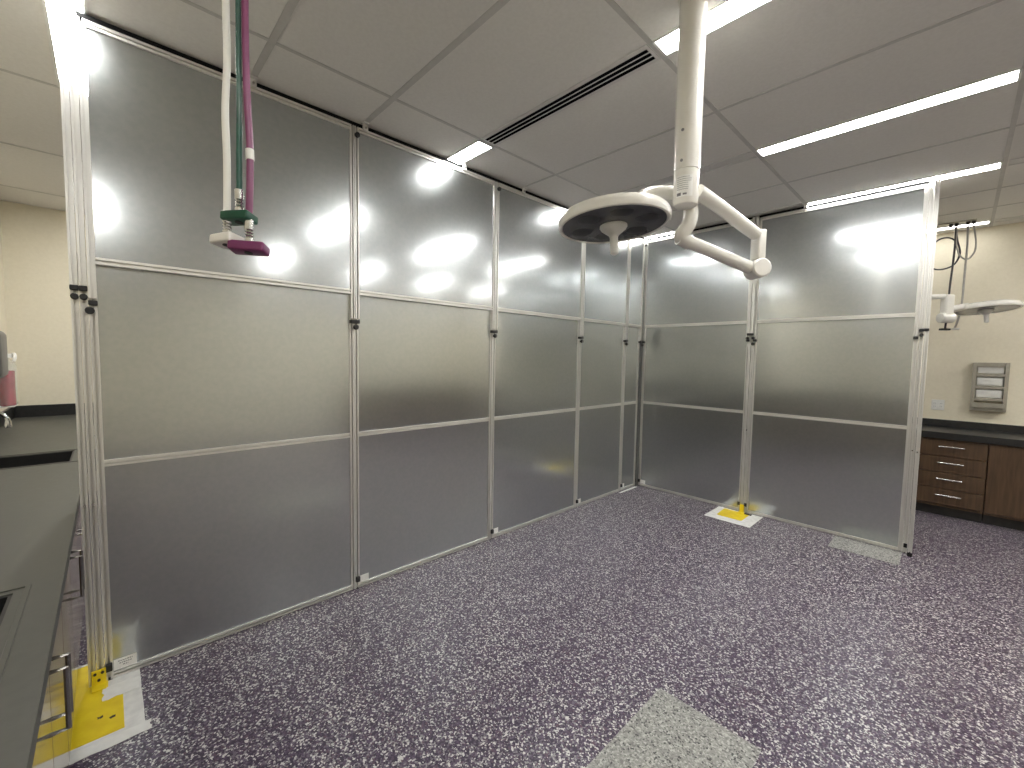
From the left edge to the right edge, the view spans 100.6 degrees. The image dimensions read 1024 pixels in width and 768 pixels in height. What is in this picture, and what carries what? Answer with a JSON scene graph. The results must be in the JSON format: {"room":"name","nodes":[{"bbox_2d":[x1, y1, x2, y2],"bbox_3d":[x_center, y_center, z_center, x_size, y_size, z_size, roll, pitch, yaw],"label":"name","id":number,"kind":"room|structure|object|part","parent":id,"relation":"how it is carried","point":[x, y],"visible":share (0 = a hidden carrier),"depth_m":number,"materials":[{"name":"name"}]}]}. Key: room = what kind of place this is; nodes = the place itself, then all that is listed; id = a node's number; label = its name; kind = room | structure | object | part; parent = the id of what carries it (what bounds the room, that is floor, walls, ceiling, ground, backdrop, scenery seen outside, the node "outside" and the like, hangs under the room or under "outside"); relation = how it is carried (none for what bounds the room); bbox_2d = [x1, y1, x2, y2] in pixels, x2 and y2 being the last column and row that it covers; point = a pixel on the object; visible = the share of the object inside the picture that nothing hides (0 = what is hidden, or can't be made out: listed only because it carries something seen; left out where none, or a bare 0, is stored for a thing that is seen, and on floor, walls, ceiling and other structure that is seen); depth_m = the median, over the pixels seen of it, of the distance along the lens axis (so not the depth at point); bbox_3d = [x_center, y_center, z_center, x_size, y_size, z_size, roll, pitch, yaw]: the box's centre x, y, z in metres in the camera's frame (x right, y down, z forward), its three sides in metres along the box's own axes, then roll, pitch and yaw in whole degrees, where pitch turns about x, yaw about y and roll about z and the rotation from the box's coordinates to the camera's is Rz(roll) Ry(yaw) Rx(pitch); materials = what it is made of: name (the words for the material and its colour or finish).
{"room":"veterinary clinic","nodes":[
{"label":"veterinary clinic","id":0,"kind":"room"},
{"bbox_2d":[0,221,8,411],"bbox_3d":[-1.605,-0.007,0.573,0.100,3.012,10.260,-2,5,-43],"label":"wall","id":1,"kind":"structure","parent":0,"point":[3,328],"depth_m":4.12,"materials":[{"name":"paint"}]},
{"bbox_2d":[0,331,8,377],"bbox_3d":[-3.521,-0.196,2.814,0.215,0.334,0.300,-2,5,-43],"label":"dispenser","id":2,"kind":"object","parent":1,"relation":"attached to","point":[4,370],"visible":1,"depth_m":2.86,"materials":[{"name":"grey plastic"}]},
{"bbox_2d":[0,353,18,407],"bbox_3d":[-4.424,-0.035,3.723,0.142,0.481,0.255,-2,5,-43],"label":"soap dispenser","id":3,"kind":"object","parent":1,"relation":"attached to","point":[8,384],"visible":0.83,"depth_m":3.67,"materials":[{"name":"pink plastic"}]},
{"bbox_2d":[0,403,93,427],"bbox_3d":[-2.398,0.471,1.942,0.601,0.120,7.039,-2,5,-43],"label":"backsplash","id":4,"kind":"structure","parent":1,"relation":"attached to","point":[48,409],"depth_m":4.40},
{"bbox_2d":[0,200,96,487],"bbox_3d":[-2.359,-0.411,6.847,7.460,3.012,0.100,-2,5,-43],"label":"wall","id":5,"kind":"structure","parent":0,"point":[34,238],"depth_m":4.37,"materials":[{"name":"paint"}]},
{"bbox_2d":[0,0,1023,236],"bbox_3d":[1.163,-1.676,3.076,7.660,0.100,10.260,-2,5,-43],"label":"ceiling","id":6,"kind":"structure","parent":0,"point":[528,53],"depth_m":2.25,"materials":[{"name":"tile"}]},
{"bbox_2d":[42,0,87,91],"bbox_3d":[-2.037,-1.606,1.954,0.136,0.008,1.209,-2,5,-43],"label":"recessed light","id":7,"kind":"object","parent":6,"relation":"in","point":[49,6],"visible":0.2,"depth_m":1.87,"materials":[{"name":"white plastic"}]},
{"bbox_2d":[209,0,243,248],"bbox_3d":[-0.562,-0.894,0.833,0.062,1.239,0.091,1,4,-7],"label":"gas hose","id":8,"kind":"object","parent":6,"relation":"hanging from","point":[218,239],"visible":0.91,"depth_m":0.84,"materials":[{"name":"rubber"}]},
{"bbox_2d":[220,0,257,225],"bbox_3d":[-0.538,-0.918,0.838,0.062,1.192,0.090,1,4,-5],"label":"gas hose","id":9,"kind":"object","parent":6,"relation":"hanging from","point":[237,216],"visible":0.99,"depth_m":0.85,"materials":[{"name":"rubber"}]},
{"bbox_2d":[227,0,269,256],"bbox_3d":[-0.520,-0.887,0.843,0.066,1.254,0.098,0,4,-9],"label":"gas hose","id":10,"kind":"object","parent":6,"relation":"hanging from","point":[248,246],"visible":1,"depth_m":0.84,"materials":[{"name":"rubber"}]},
{"bbox_2d":[250,74,257,87],"bbox_3d":[-1.358,-1.589,2.234,0.036,0.046,0.030,-2,5,-43],"label":"clip","id":11,"kind":"object","parent":6,"relation":"attached to","point":[253,79],"visible":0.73,"depth_m":2.23,"materials":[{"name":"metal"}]},
{"bbox_2d":[362,121,369,131],"bbox_3d":[-0.912,-1.608,2.657,0.036,0.046,0.030,-2,5,-43],"label":"clip","id":12,"kind":"object","parent":6,"relation":"attached to","point":[365,124],"visible":1,"depth_m":2.65,"materials":[{"name":"metal"}]},
{"bbox_2d":[463,163,467,170],"bbox_3d":[-0.350,-1.631,3.190,0.036,0.046,0.030,-2,5,-43],"label":"clip","id":13,"kind":"object","parent":6,"relation":"attached to","point":[464,164],"visible":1,"depth_m":3.19,"materials":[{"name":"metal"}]},
{"bbox_2d":[446,140,492,164],"bbox_3d":[-0.590,-1.667,3.325,0.136,0.008,1.209,-2,5,-43],"label":"recessed light","id":14,"kind":"object","parent":6,"relation":"in","point":[478,147],"visible":0.41,"depth_m":3.02,"materials":[{"name":"white plastic"}]},
{"bbox_2d":[0,0,1023,230],"bbox_3d":[1.162,-1.625,3.079,7.460,0.004,10.060,-2,5,-43],"label":"trim","id":15,"kind":"structure","parent":6,"relation":"attached to","point":[291,5],"depth_m":2.24,"materials":[{"name":"metal"}]},
{"bbox_2d":[481,44,660,145],"bbox_3d":[0.255,-1.598,2.437,0.136,0.008,1.200,-2,5,-43],"label":"ceiling vent","id":16,"kind":"object","parent":6,"relation":"in","point":[644,56],"visible":1,"depth_m":2.32,"materials":[{"name":"metal"}]},
{"bbox_2d":[643,231,674,240],"bbox_3d":[1.448,-1.753,5.258,0.136,0.008,1.209,-2,5,-43],"label":"recessed light","id":17,"kind":"object","parent":6,"relation":"in","point":[670,232],"visible":0.17,"depth_m":4.94,"materials":[{"name":"white plastic"}]},
{"bbox_2d":[645,232,674,238],"bbox_3d":[1.448,-1.755,5.258,0.112,0.005,1.185,-2,5,-43],"label":"diffuser","id":18,"kind":"object","parent":17,"relation":"attached to","point":[666,233],"depth_m":4.94,"materials":[{"name":"white"}]},
{"bbox_2d":[559,0,770,279],"bbox_3d":[0.690,-1.014,1.739,0.980,1.070,0.449,1,4,-1],"label":"lamp","id":19,"kind":"object","parent":6,"relation":"hanging from","point":[614,218],"visible":1,"depth_m":1.71,"materials":[{"name":"white metal"}]},
{"bbox_3d":[0.418,-0.596,1.760,0.112,0.124,0.112,-2,5,-43],"label":"sterile handle","id":20,"kind":"part","parent":19,"relation":"part of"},
{"bbox_2d":[677,176,686,196],"bbox_3d":[0.694,-0.798,1.716,0.055,0.073,0.009,3,4,30],"label":"print","id":21,"kind":"object","parent":19,"relation":"attached to","point":[681,180],"depth_m":1.72,"materials":[{"name":"grey"}]},
{"bbox_3d":[0.901,-0.578,1.883,0.401,0.146,0.059,0,4,-17],"label":"spring arm","id":22,"kind":"part","parent":19,"relation":"part of","materials":[{"name":"white metal"}]},
{"bbox_3d":[0.940,-0.743,1.854,0.395,0.178,0.062,-1,4,-26],"label":"extension arm","id":23,"kind":"part","parent":19,"relation":"part of","materials":[{"name":"white metal"}]},
{"bbox_2d":[653,25,678,56],"bbox_3d":[0.726,-1.558,1.934,0.144,0.008,0.131,-2,5,-43],"label":"recessed light","id":24,"kind":"object","parent":6,"relation":"in","point":[667,43],"depth_m":1.94,"materials":[{"name":"white plastic"}]},
{"bbox_2d":[618,151,756,192],"bbox_3d":[1.286,-1.642,3.413,0.122,0.006,1.190,-2,5,-43],"label":"trim","id":25,"kind":"structure","parent":6,"relation":"attached to","point":[747,156],"depth_m":3.19,"materials":[{"name":"metal"}]},
{"bbox_2d":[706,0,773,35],"bbox_3d":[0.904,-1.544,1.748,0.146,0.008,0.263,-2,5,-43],"label":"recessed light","id":26,"kind":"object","parent":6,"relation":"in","point":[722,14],"depth_m":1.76,"materials":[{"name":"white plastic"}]},
{"bbox_2d":[694,203,803,228],"bbox_3d":[2.279,-1.684,4.355,0.122,0.006,1.190,-2,5,-43],"label":"trim","id":27,"kind":"structure","parent":6,"relation":"attached to","point":[757,214],"depth_m":4.17,"materials":[{"name":"metal"}]},
{"bbox_2d":[756,67,1022,156],"bbox_3d":[2.121,-1.572,2.535,0.136,0.008,1.180,-2,5,-43],"label":"recessed light","id":28,"kind":"object","parent":6,"relation":"in","point":[1014,75],"visible":1,"depth_m":2.43,"materials":[{"name":"white plastic"}]},
{"bbox_2d":[806,161,1002,204],"bbox_3d":[3.129,-1.615,3.491,0.136,0.008,1.180,-2,5,-43],"label":"recessed light","id":29,"kind":"object","parent":6,"relation":"in","point":[997,165],"visible":0.76,"depth_m":3.31,"materials":[{"name":"white plastic"}]},
{"bbox_2d":[937,219,976,228],"bbox_3d":[4.527,-1.629,4.357,0.090,0.040,0.320,-2,5,-43],"label":"outlet plate","id":30,"kind":"object","parent":6,"relation":"attached to","point":[973,221],"visible":0.79,"depth_m":4.33,"materials":[{"name":"beige metal"}]},
{"bbox_2d":[924,227,960,330],"bbox_3d":[4.398,-1.076,4.338,0.354,1.056,0.100,1,4,-4],"label":"gas hose","id":31,"kind":"object","parent":30,"relation":"hanging from","point":[954,238],"visible":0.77,"depth_m":4.33,"materials":[{"name":"black plastic"}]},
{"bbox_2d":[950,225,976,329],"bbox_3d":[4.577,-1.076,4.334,0.184,1.049,0.096,1,4,3],"label":"gas hose","id":32,"kind":"object","parent":30,"relation":"hanging from","point":[974,229],"visible":0.97,"depth_m":4.32,"materials":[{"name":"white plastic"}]},
{"bbox_2d":[926,220,990,232],"bbox_3d":[4.420,-1.669,4.715,0.136,0.008,1.180,-2,5,-43],"label":"recessed light","id":33,"kind":"object","parent":6,"relation":"in","point":[986,221],"visible":0.41,"depth_m":4.42,"materials":[{"name":"white plastic"}]},
{"bbox_2d":[916,204,1023,322],"bbox_3d":[4.202,-1.111,4.069,1.137,1.050,0.461,1,4,4],"label":"lamp","id":34,"kind":"object","parent":6,"relation":"hanging from","point":[948,313],"visible":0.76,"depth_m":4.04,"materials":[{"name":"white metal"}]},
{"bbox_3d":[3.967,-0.834,4.071,0.341,0.060,0.047,1,4,0],"label":"extension arm","id":35,"kind":"part","parent":34,"relation":"part of","materials":[{"name":"white metal"}]},
{"bbox_3d":[4.530,-0.649,4.070,0.112,0.126,0.112,-2,5,-43],"label":"sterile handle","id":36,"kind":"part","parent":34,"relation":"part of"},
{"bbox_2d":[995,215,1023,222],"bbox_3d":[5.247,-1.602,3.846,0.122,0.006,1.165,-2,5,-43],"label":"trim","id":37,"kind":"structure","parent":6,"relation":"attached to","point":[1021,216],"depth_m":4.19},
{"bbox_2d":[1008,157,1023,165],"bbox_3d":[3.956,-1.548,2.622,0.122,0.006,1.165,-2,5,-43],"label":"trim","id":38,"kind":"structure","parent":6,"relation":"attached to","point":[1020,160],"depth_m":3.02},
{"bbox_2d":[69,485,1023,767],"bbox_3d":[1.111,1.429,3.269,7.660,0.100,10.260,-2,5,-43],"label":"floor","id":39,"kind":"structure","parent":0,"point":[534,645],"depth_m":2.23,"materials":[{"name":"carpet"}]},
{"bbox_2d":[32,610,73,767],"bbox_3d":[-1.440,1.065,0.973,0.615,0.828,0.848,-2,5,-43],"label":"base cabinet","id":40,"kind":"object","parent":39,"relation":"on","point":[52,750],"visible":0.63,"depth_m":1.18,"materials":[{"name":"brown laminate"}]},
{"bbox_3d":[-1.106,1.012,0.994,0.020,0.691,0.420,-2,5,-43],"label":"door","id":41,"kind":"part","parent":40,"relation":"part of","materials":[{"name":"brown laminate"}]},
{"bbox_3d":[-1.398,0.988,1.300,0.020,0.691,0.420,-2,5,-43],"label":"door","id":42,"kind":"part","parent":40,"relation":"part of","materials":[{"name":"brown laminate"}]},
{"bbox_3d":[-1.203,0.842,1.132,0.040,0.182,0.012,-2,5,-43],"label":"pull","id":43,"kind":"part","parent":40,"relation":"part of","materials":[{"name":"metal"}]},
{"bbox_3d":[-1.252,0.838,1.183,0.040,0.182,0.012,-2,5,-43],"label":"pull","id":44,"kind":"part","parent":40,"relation":"part of","materials":[{"name":"metal"}]},
{"bbox_2d":[61,533,84,760],"bbox_3d":[-2.025,1.017,1.588,0.615,0.828,0.848,-2,5,-43],"label":"base cabinet","id":45,"kind":"object","parent":39,"relation":"on","point":[70,622],"visible":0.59,"depth_m":1.75,"materials":[{"name":"brown laminate"}]},
{"bbox_3d":[-1.691,0.964,1.608,0.020,0.691,0.420,-2,5,-43],"label":"door","id":46,"kind":"part","parent":45,"relation":"part of","materials":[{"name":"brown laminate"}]},
{"bbox_3d":[-1.983,0.940,1.915,0.020,0.691,0.420,-2,5,-43],"label":"door","id":47,"kind":"part","parent":45,"relation":"part of","materials":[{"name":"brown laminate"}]},
{"bbox_3d":[-1.788,0.794,1.747,0.040,0.182,0.012,-2,5,-43],"label":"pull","id":48,"kind":"part","parent":45,"relation":"part of","materials":[{"name":"metal"}]},
{"bbox_3d":[-1.836,0.790,1.798,0.040,0.182,0.012,-2,5,-43],"label":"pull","id":49,"kind":"part","parent":45,"relation":"part of","materials":[{"name":"metal"}]},
{"bbox_2d":[75,499,89,640],"bbox_3d":[-2.609,0.969,2.203,0.615,0.828,0.848,-2,5,-43],"label":"base cabinet","id":50,"kind":"object","parent":39,"relation":"on","point":[78,533],"visible":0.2,"depth_m":2.20,"materials":[{"name":"brown laminate"}]},
{"bbox_3d":[-2.276,0.916,2.223,0.020,0.691,0.420,-2,5,-43],"label":"door","id":51,"kind":"part","parent":50,"relation":"part of","materials":[{"name":"brown laminate"}]},
{"bbox_3d":[-2.567,0.892,2.530,0.020,0.691,0.420,-2,5,-43],"label":"door","id":52,"kind":"part","parent":50,"relation":"part of","materials":[{"name":"brown laminate"}]},
{"bbox_2d":[69,658,151,764],"bbox_3d":[-1.836,1.411,1.913,0.296,0.006,0.691,-2,5,-43],"label":"sheet","id":53,"kind":"object","parent":39,"relation":"on","point":[134,714],"depth_m":1.82,"materials":[{"name":"paper"}]},
{"bbox_2d":[70,660,124,750],"bbox_3d":[-1.882,1.373,1.907,0.199,0.078,0.585,-2,5,-43],"label":"anchor plate","id":54,"kind":"object","parent":53,"relation":"on","point":[94,718],"visible":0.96,"depth_m":1.84,"materials":[{"name":"yellow paint"}]},
{"bbox_2d":[56,5,104,687],"bbox_3d":[-1.913,-0.084,1.893,0.056,2.980,0.074,-2,5,-43],"label":"support post","id":55,"kind":"object","parent":54,"relation":"on","point":[77,269],"visible":0.98,"depth_m":1.89,"materials":[{"name":"metal"}]},
{"bbox_3d":[-1.904,-0.382,1.851,0.027,0.026,0.034,-2,5,-43],"label":"clamp knob","id":56,"kind":"part","parent":55,"relation":"part of","materials":[{"name":"black plastic"}]},
{"bbox_3d":[-1.883,-0.383,1.870,0.027,0.026,0.034,-2,5,-43],"label":"clamp knob","id":57,"kind":"part","parent":55,"relation":"part of","materials":[{"name":"black plastic"}]},
{"bbox_3d":[-1.615,1.429,1.692,0.281,0.002,0.066,-2,5,-43],"label":"tape strip","id":58,"kind":"part","parent":53,"relation":"part of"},
{"bbox_3d":[-1.807,1.406,1.968,0.131,0.002,0.103,-2,5,-43],"label":"tape strip","id":59,"kind":"part","parent":53,"relation":"part of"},
{"bbox_2d":[75,10,355,680],"bbox_3d":[-1.462,-0.108,2.328,1.222,3.000,0.074,-2,5,-43],"label":"partition panel","id":60,"kind":"object","parent":39,"relation":"on","point":[223,379],"visible":0.99,"depth_m":2.21,"materials":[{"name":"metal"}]},
{"bbox_3d":[-1.876,-0.327,1.890,0.033,0.031,0.034,-2,5,-43],"label":"clamp knob","id":61,"kind":"part","parent":60,"relation":"part of","materials":[{"name":"black plastic"}]},
{"bbox_3d":[-1.423,-1.570,2.231,1.151,0.030,0.025,-2,5,-43],"label":"rail","id":62,"kind":"part","parent":60,"relation":"part of","materials":[{"name":"metal"}]},
{"bbox_3d":[-1.440,-0.567,2.293,1.151,0.030,0.025,-2,5,-43],"label":"rail","id":63,"kind":"part","parent":60,"relation":"part of","materials":[{"name":"metal"}]},
{"bbox_3d":[-1.478,0.348,2.374,1.151,0.030,0.038,-2,5,-43],"label":"rail","id":64,"kind":"part","parent":60,"relation":"part of","materials":[{"name":"metal"}]},
{"bbox_3d":[-1.495,1.369,2.437,1.151,0.028,0.038,-2,5,-43],"label":"rail","id":65,"kind":"part","parent":60,"relation":"part of","materials":[{"name":"metal"}]},
{"bbox_2d":[353,122,496,588],"bbox_3d":[-0.593,-0.145,3.146,1.194,3.000,0.084,-2,5,-43],"label":"partition panel","id":66,"kind":"object","parent":39,"relation":"on","point":[425,224],"visible":0.98,"depth_m":3.08,"materials":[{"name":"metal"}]},
{"bbox_3d":[-0.612,0.312,3.195,1.124,0.030,0.038,-2,5,-43],"label":"rail","id":67,"kind":"part","parent":66,"relation":"part of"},
{"bbox_3d":[-0.629,1.333,3.259,1.124,0.028,0.038,-2,5,-43],"label":"rail","id":68,"kind":"part","parent":66,"relation":"part of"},
{"bbox_3d":[-0.574,-0.603,3.115,1.124,0.030,0.025,-2,5,-43],"label":"rail","id":69,"kind":"part","parent":66,"relation":"part of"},
{"bbox_3d":[-0.557,-1.606,3.052,1.124,0.030,0.025,-2,5,-43],"label":"rail","id":70,"kind":"part","parent":66,"relation":"part of","materials":[{"name":"metal"}]},
{"bbox_2d":[490,179,583,538],"bbox_3d":[0.262,-0.181,3.955,1.188,3.000,0.084,-2,5,-43],"label":"partition panel","id":71,"kind":"object","parent":39,"relation":"on","point":[540,271],"visible":0.94,"depth_m":3.90,"materials":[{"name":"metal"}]},
{"bbox_3d":[0.297,-1.642,3.862,1.117,0.030,0.025,-2,5,-43],"label":"rail","id":72,"kind":"part","parent":71,"relation":"part of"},
{"bbox_3d":[0.226,1.297,4.068,1.117,0.028,0.038,-2,5,-43],"label":"rail","id":73,"kind":"part","parent":71,"relation":"part of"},
{"bbox_3d":[0.243,0.276,4.005,1.117,0.030,0.038,-2,5,-43],"label":"rail","id":74,"kind":"part","parent":71,"relation":"part of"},
{"bbox_3d":[0.280,-0.639,3.924,1.117,0.030,0.025,-2,5,-43],"label":"rail","id":75,"kind":"part","parent":71,"relation":"part of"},
{"bbox_2d":[575,240,629,507],"bbox_3d":[0.992,-0.212,4.654,0.862,3.000,0.074,-2,5,-43],"label":"partition panel","id":76,"kind":"object","parent":39,"relation":"on","point":[606,275],"visible":0.89,"depth_m":4.65,"materials":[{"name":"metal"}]},
{"bbox_3d":[0.959,1.266,4.764,0.791,0.028,0.038,-2,5,-43],"label":"rail","id":77,"kind":"part","parent":76,"relation":"part of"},
{"bbox_3d":[0.976,0.245,4.700,0.791,0.030,0.038,-2,5,-43],"label":"rail","id":78,"kind":"part","parent":76,"relation":"part of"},
{"bbox_3d":[1.014,-0.670,4.619,0.791,0.030,0.025,-2,5,-43],"label":"rail","id":79,"kind":"part","parent":76,"relation":"part of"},
{"bbox_2d":[620,237,645,490],"bbox_3d":[1.420,-0.230,5.060,0.346,3.000,0.074,-2,5,-43],"label":"partition panel","id":80,"kind":"object","parent":39,"relation":"on","point":[637,246],"visible":0.93,"depth_m":5.07,"materials":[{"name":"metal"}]},
{"bbox_3d":[1.387,1.248,5.170,0.276,0.028,0.038,-2,5,-43],"label":"rail","id":81,"kind":"part","parent":80,"relation":"part of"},
{"bbox_3d":[1.404,0.227,5.106,0.276,0.030,0.038,-2,5,-43],"label":"rail","id":82,"kind":"part","parent":80,"relation":"part of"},
{"bbox_3d":[1.442,-0.689,5.026,0.276,0.030,0.025,-2,5,-43],"label":"rail","id":83,"kind":"part","parent":80,"relation":"part of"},
{"bbox_2d":[635,241,645,485],"bbox_3d":[1.560,-0.227,5.210,0.062,2.980,0.053,-2,5,-43],"label":"post","id":84,"kind":"object","parent":39,"relation":"on","point":[641,347],"visible":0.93,"depth_m":5.22,"materials":[{"name":"grey metal"}]},
{"bbox_2d":[586,688,760,767],"bbox_3d":[0.550,1.474,1.581,0.842,0.002,0.435,-2,5,-43],"label":"floor patch","id":85,"kind":"structure","parent":39,"relation":"on","point":[666,732],"depth_m":1.74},
{"bbox_2d":[638,217,752,509],"bbox_3d":[1.995,-0.203,4.772,0.084,3.000,1.204,-2,5,-43],"label":"partition panel","id":86,"kind":"object","parent":39,"relation":"on","point":[695,360],"visible":0.95,"depth_m":4.73,"materials":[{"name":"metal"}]},
{"bbox_3d":[1.991,1.276,4.876,0.038,0.028,1.133,-2,5,-43],"label":"rail","id":87,"kind":"part","parent":86,"relation":"part of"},
{"bbox_3d":[2.008,0.255,4.812,0.038,0.030,1.133,-2,5,-43],"label":"rail","id":88,"kind":"part","parent":86,"relation":"part of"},
{"bbox_3d":[2.000,-0.661,4.733,0.025,0.030,1.133,-2,5,-43],"label":"rail","id":89,"kind":"part","parent":86,"relation":"part of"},
{"bbox_3d":[2.017,-1.664,4.670,0.025,0.030,1.133,-2,5,-43],"label":"rail","id":90,"kind":"part","parent":86,"relation":"part of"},
{"bbox_2d":[705,506,762,527],"bbox_3d":[2.232,1.334,4.290,0.396,0.002,0.425,-2,5,-43],"label":"sheet","id":91,"kind":"object","parent":39,"relation":"on","point":[749,521],"visible":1,"depth_m":4.22,"materials":[{"name":"paper"}]},
{"bbox_2d":[717,501,751,520],"bbox_3d":[2.258,1.276,4.327,0.252,0.110,0.265,-2,5,-43],"label":"anchor plate","id":92,"kind":"object","parent":91,"relation":"on","point":[740,515],"visible":1,"depth_m":4.35,"materials":[{"name":"yellow metal"}]},
{"bbox_3d":[2.248,1.329,4.335,0.245,0.003,0.245,-2,5,-43],"label":"plate","id":93,"kind":"part","parent":92,"relation":"part of","materials":[{"name":"yellow paint"}]},
{"bbox_2d":[741,216,759,511],"bbox_3d":[2.413,-0.162,4.318,0.096,2.980,0.081,-2,5,-43],"label":"support post","id":94,"kind":"object","parent":39,"relation":"on","point":[756,220],"visible":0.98,"depth_m":4.32,"materials":[{"name":"metal"}]},
{"bbox_2d":[745,180,929,551],"bbox_3d":[2.848,-0.135,3.883,0.074,2.996,1.220,-2,5,-43],"label":"partition panel","id":95,"kind":"object","parent":39,"relation":"on","point":[837,320],"visible":0.99,"depth_m":3.80,"materials":[{"name":"plastic"}]},
{"bbox_3d":[2.840,1.346,3.983,0.038,0.028,1.150,-2,5,-43],"label":"rail","id":96,"kind":"part","parent":95,"relation":"part of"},
{"bbox_3d":[2.857,0.325,3.919,0.038,0.030,1.150,-2,5,-43],"label":"rail","id":97,"kind":"part","parent":95,"relation":"part of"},
{"bbox_3d":[2.849,-0.591,3.840,0.025,0.030,1.150,-2,5,-43],"label":"rail","id":98,"kind":"part","parent":95,"relation":"part of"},
{"bbox_3d":[2.866,-1.594,3.777,0.025,0.030,1.150,-2,5,-43],"label":"rail","id":99,"kind":"part","parent":95,"relation":"part of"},
{"bbox_2d":[828,536,901,564],"bbox_3d":[2.965,1.390,3.579,0.318,0.002,0.450,-2,5,-43],"label":"floor patch","id":100,"kind":"structure","parent":39,"relation":"on","point":[879,553],"depth_m":3.56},
{"bbox_2d":[903,178,940,556],"bbox_3d":[3.273,-0.088,3.403,0.108,2.985,0.060,-2,5,-43],"label":"support post","id":101,"kind":"object","parent":39,"relation":"on","point":[934,190],"visible":1,"depth_m":3.38,"materials":[{"name":"metal"}]},
{"bbox_2d":[915,437,988,522],"bbox_3d":[4.633,0.958,4.513,0.602,0.805,0.508,-2,5,-43],"label":"base cabinet","id":102,"kind":"object","parent":39,"relation":"on","point":[951,473],"visible":0.89,"depth_m":4.32,"materials":[{"name":"brown wood"}]},
{"bbox_3d":[4.429,1.140,4.325,0.036,0.013,0.183,-2,5,-43],"label":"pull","id":103,"kind":"part","parent":102,"relation":"part of","materials":[{"name":"metal"}]},
{"bbox_3d":[4.432,0.974,4.314,0.036,0.013,0.183,-2,5,-43],"label":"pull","id":104,"kind":"part","parent":102,"relation":"part of","materials":[{"name":"metal"}]},
{"bbox_3d":[4.445,1.159,4.350,0.020,0.161,0.502,-2,5,-43],"label":"drawer","id":105,"kind":"part","parent":102,"relation":"part of","materials":[{"name":"brown wood"}]},
{"bbox_3d":[4.435,0.807,4.304,0.036,0.013,0.183,-2,5,-43],"label":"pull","id":106,"kind":"part","parent":102,"relation":"part of","materials":[{"name":"metal"}]},
{"bbox_3d":[4.448,0.992,4.340,0.020,0.161,0.502,-2,5,-43],"label":"drawer","id":107,"kind":"part","parent":102,"relation":"part of","materials":[{"name":"brown wood"}]},
{"bbox_3d":[4.438,0.640,4.293,0.036,0.013,0.183,-2,5,-43],"label":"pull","id":108,"kind":"part","parent":102,"relation":"part of","materials":[{"name":"metal"}]},
{"bbox_3d":[4.450,0.826,4.329,0.020,0.161,0.502,-2,5,-43],"label":"drawer","id":109,"kind":"part","parent":102,"relation":"part of","materials":[{"name":"brown wood"}]},
{"bbox_3d":[4.453,0.659,4.319,0.020,0.161,0.502,-2,5,-43],"label":"drawer","id":110,"kind":"part","parent":102,"relation":"part of","materials":[{"name":"brown wood"}]},
{"bbox_2d":[982,444,1023,530],"bbox_3d":[5.101,0.996,4.018,0.605,0.805,0.848,-2,5,-43],"label":"base cabinet","id":111,"kind":"object","parent":39,"relation":"on","point":[1003,506],"visible":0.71,"depth_m":4.06,"materials":[{"name":"brown wood"}]},
{"bbox_3d":[4.162,0.919,5.005,0.605,0.805,0.848,-2,5,-43],"label":"base cabinet","id":112,"kind":"object","parent":39,"relation":"on","visible":0},
{"bbox_2d":[911,417,1023,446],"bbox_3d":[4.939,0.506,4.177,0.598,0.145,3.090,-2,5,-43],"label":"countertop","id":113,"kind":"structure","parent":112,"relation":"on","point":[988,433],"depth_m":4.38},
{"bbox_3d":[-4.364,0.824,4.048,0.615,0.828,0.848,-2,5,-43],"label":"base cabinet","id":114,"kind":"object","parent":39,"relation":"on","visible":0},
{"bbox_2d":[0,403,93,767],"bbox_3d":[-2.399,0.491,1.944,0.601,0.160,7.039,-2,5,-43],"label":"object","id":115,"kind":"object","parent":114,"relation":"on","point":[39,505],"depth_m":1.46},
{"bbox_2d":[0,411,11,427],"bbox_3d":[-3.193,0.313,2.559,0.258,0.333,0.142,-2,5,-43],"label":"faucet","id":116,"kind":"object","parent":115,"relation":"on","point":[8,423],"visible":1,"depth_m":2.59,"materials":[{"name":"silver metal"}]},
{"bbox_3d":[-3.160,0.290,2.532,0.235,0.283,0.022,-2,5,-43],"label":"spout","id":117,"kind":"part","parent":116,"relation":"part of","materials":[{"name":"silver metal"}]},
{"bbox_2d":[0,583,31,681],"bbox_3d":[-1.356,0.738,0.878,0.441,0.252,0.641,-2,5,-43],"label":"sink","id":118,"kind":"object","parent":115,"relation":"in","point":[4,601],"visible":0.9,"depth_m":1.10,"materials":[{"name":"metal"}]},
{"bbox_2d":[0,595,11,625],"bbox_3d":[-1.356,0.741,0.878,0.373,0.244,0.573,-2,5,-43],"label":"basin","id":119,"kind":"object","parent":118,"relation":"in","point":[4,601],"depth_m":1.18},
{"bbox_2d":[0,449,77,469],"bbox_3d":[-3.038,0.598,2.668,0.471,0.252,0.471,-2,5,-43],"label":"sink","id":120,"kind":"object","parent":115,"relation":"in","point":[61,457],"visible":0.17,"depth_m":2.81,"materials":[{"name":"metal"}]},
{"bbox_2d":[913,222,1023,425],"bbox_3d":[3.879,-0.239,5.772,0.100,3.012,10.260,-2,5,-43],"label":"wall","id":121,"kind":"structure","parent":0,"point":[995,271],"depth_m":4.53,"materials":[{"name":"paint"}]},
{"bbox_2d":[931,399,944,409],"bbox_3d":[4.774,0.233,4.769,0.010,0.116,0.104,-2,5,-43],"label":"power outlet","id":122,"kind":"object","parent":121,"relation":"attached to","point":[935,404],"visible":1,"depth_m":4.77,"materials":[{"name":"white plastic"}]},
{"bbox_2d":[912,417,1023,433],"bbox_3d":[5.148,0.464,4.373,0.021,0.079,3.090,-2,5,-43],"label":"backsplash","id":123,"kind":"structure","parent":121,"relation":"attached to","point":[925,421],"depth_m":4.56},
{"bbox_2d":[969,363,1009,411],"bbox_3d":[4.988,0.031,4.446,0.131,0.505,0.256,-2,5,-43],"label":"dispenser","id":124,"kind":"object","parent":121,"relation":"attached to","point":[990,381],"visible":1,"depth_m":4.43,"materials":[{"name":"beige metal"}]}
]}

